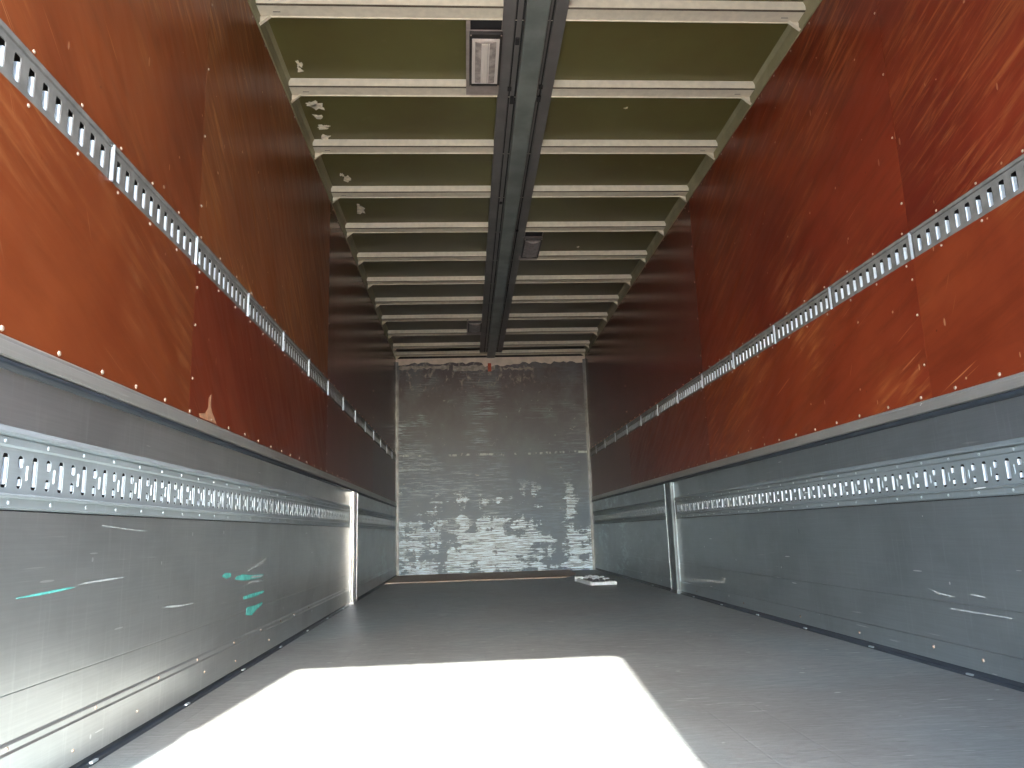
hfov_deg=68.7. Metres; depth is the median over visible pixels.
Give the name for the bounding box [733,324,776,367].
rail
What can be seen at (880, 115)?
wall
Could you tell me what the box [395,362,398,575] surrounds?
trim
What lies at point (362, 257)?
roof beam
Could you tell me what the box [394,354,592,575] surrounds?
wall
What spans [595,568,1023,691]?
baseboard
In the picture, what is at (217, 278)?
rail
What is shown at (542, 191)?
roof beam
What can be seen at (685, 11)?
roof beam
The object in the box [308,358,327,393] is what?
rail
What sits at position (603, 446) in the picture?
rail
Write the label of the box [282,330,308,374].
rail
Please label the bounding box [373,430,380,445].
rail
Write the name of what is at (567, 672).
floor
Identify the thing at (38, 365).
trim
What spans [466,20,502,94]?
ceiling lamp
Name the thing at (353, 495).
wall post
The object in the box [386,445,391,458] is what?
rail
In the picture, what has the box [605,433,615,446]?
rail
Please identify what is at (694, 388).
rail
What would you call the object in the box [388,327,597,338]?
roof beam
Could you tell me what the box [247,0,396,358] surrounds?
trim
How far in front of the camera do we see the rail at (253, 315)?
3.34 m
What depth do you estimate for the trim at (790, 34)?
4.44 m
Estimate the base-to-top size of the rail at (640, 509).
0.159 m
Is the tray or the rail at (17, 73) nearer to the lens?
the rail at (17, 73)
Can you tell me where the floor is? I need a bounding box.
[89,570,1023,767]
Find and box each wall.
[0,0,396,767]
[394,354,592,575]
[585,0,1023,682]
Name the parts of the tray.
rail, rail, rail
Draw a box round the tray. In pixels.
[574,575,616,585]
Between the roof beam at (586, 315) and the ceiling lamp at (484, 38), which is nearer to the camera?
the ceiling lamp at (484, 38)
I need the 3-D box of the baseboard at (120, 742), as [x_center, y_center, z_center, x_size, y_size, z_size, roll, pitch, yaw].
[-1.163,1.458,4.701,0.050,0.024,9.190,-1,-11,-4]
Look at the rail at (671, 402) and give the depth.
5.87 m
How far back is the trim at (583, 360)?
9.60 m
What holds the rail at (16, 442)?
attached to the wall at (108, 623)
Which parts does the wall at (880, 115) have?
plywood panel, plywood panel, plywood panel, plywood panel, plywood panel, plywood panel, plywood panel, plywood panel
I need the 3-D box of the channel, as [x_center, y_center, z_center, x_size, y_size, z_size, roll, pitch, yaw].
[-0.017,-1.265,5.382,0.289,0.089,9.048,-1,-11,-4]
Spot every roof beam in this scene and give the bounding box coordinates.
[256,0,805,30]
[289,78,754,104]
[313,139,717,159]
[331,185,688,202]
[345,221,665,237]
[357,250,646,265]
[367,274,631,288]
[375,295,618,308]
[382,312,607,324]
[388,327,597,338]
[393,340,589,351]
[396,349,584,359]
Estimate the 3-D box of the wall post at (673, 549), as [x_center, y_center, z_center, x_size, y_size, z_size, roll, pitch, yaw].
[1.233,1.177,5.755,0.035,0.831,0.175,-1,-11,-4]
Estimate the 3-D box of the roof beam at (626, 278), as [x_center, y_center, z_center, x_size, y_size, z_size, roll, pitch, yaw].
[-0.106,-0.951,6.968,2.462,0.088,0.089,-1,-11,-4]
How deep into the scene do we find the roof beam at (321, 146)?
4.55 m
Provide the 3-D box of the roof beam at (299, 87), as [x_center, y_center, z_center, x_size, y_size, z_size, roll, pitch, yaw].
[0.073,-1.548,3.970,2.462,0.088,0.089,-1,-11,-4]
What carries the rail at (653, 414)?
attached to the wall at (880, 115)
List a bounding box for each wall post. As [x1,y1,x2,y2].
[349,492,357,604]
[664,482,681,593]
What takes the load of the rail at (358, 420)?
attached to the wall at (108, 623)
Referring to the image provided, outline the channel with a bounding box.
[480,0,569,357]
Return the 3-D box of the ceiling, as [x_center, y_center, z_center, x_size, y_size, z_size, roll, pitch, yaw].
[0.002,-1.385,5.143,2.660,0.052,9.730,-1,-11,-4]
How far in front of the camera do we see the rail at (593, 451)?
9.36 m
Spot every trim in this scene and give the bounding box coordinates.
[0,333,396,507]
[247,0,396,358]
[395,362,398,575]
[582,359,595,569]
[584,0,821,354]
[591,372,1023,501]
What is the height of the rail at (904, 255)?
0.133 m
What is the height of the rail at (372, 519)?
0.159 m
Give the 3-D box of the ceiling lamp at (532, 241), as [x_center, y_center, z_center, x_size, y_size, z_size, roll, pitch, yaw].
[0.149,-1.124,6.121,0.161,0.068,0.590,-1,-11,-4]
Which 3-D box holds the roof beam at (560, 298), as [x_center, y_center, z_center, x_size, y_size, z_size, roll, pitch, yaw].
[-0.142,-0.832,7.568,2.462,0.088,0.089,-1,-11,-4]
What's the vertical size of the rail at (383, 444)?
0.133 m
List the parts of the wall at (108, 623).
plywood panel, plywood panel, plywood panel, plywood panel, plywood panel, plywood panel, plywood panel, plywood panel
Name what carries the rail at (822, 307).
attached to the wall at (880, 115)
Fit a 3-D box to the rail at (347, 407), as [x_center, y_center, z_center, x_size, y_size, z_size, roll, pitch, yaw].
[-1.254,0.197,5.726,0.027,0.133,0.600,-1,-11,-4]
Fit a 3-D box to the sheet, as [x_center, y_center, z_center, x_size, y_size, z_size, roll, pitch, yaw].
[-0.306,2.194,8.544,2.120,0.012,1.399,-1,-11,-4]
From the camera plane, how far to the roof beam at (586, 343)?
9.35 m
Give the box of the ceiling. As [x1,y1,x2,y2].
[268,0,803,351]
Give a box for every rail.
[0,18,111,177]
[0,424,350,526]
[108,142,195,261]
[194,235,247,313]
[246,292,282,349]
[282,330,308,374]
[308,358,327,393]
[327,379,342,408]
[342,397,354,421]
[355,410,364,431]
[357,508,396,528]
[365,421,372,439]
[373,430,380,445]
[380,439,386,451]
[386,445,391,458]
[590,444,596,456]
[592,499,665,523]
[596,439,605,452]
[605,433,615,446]
[615,424,627,440]
[627,414,641,433]
[641,404,658,424]
[657,389,678,414]
[674,437,1023,517]
[677,373,703,402]
[702,351,734,386]
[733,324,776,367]
[774,286,832,341]
[830,231,914,306]
[911,149,1023,256]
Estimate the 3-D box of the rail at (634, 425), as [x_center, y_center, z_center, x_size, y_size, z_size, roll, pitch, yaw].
[1.162,0.386,7.074,0.027,0.133,0.600,-1,-11,-4]
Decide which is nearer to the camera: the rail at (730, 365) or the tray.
the rail at (730, 365)
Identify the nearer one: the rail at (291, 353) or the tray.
the rail at (291, 353)
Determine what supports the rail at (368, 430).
attached to the wall at (108, 623)
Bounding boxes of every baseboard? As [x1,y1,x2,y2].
[69,575,395,767]
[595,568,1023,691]
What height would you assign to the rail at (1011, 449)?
0.159 m
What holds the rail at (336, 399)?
attached to the wall at (108, 623)
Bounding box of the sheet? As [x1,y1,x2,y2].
[385,570,575,583]
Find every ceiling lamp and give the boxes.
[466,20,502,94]
[467,319,481,334]
[518,232,543,259]
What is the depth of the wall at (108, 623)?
2.23 m
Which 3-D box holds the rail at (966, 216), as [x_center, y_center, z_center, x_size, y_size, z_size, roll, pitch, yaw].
[1.445,-0.554,2.355,0.027,0.133,0.600,-1,-11,-4]
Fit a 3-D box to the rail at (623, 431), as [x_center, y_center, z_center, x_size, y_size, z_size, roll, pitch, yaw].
[1.127,0.503,7.664,0.027,0.133,0.600,-1,-11,-4]
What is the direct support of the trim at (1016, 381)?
attached to the wall at (880, 115)
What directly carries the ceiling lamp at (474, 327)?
attached to the ceiling
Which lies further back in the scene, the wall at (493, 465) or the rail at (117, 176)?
the wall at (493, 465)
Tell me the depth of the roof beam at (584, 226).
5.75 m
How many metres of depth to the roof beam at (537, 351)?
9.70 m

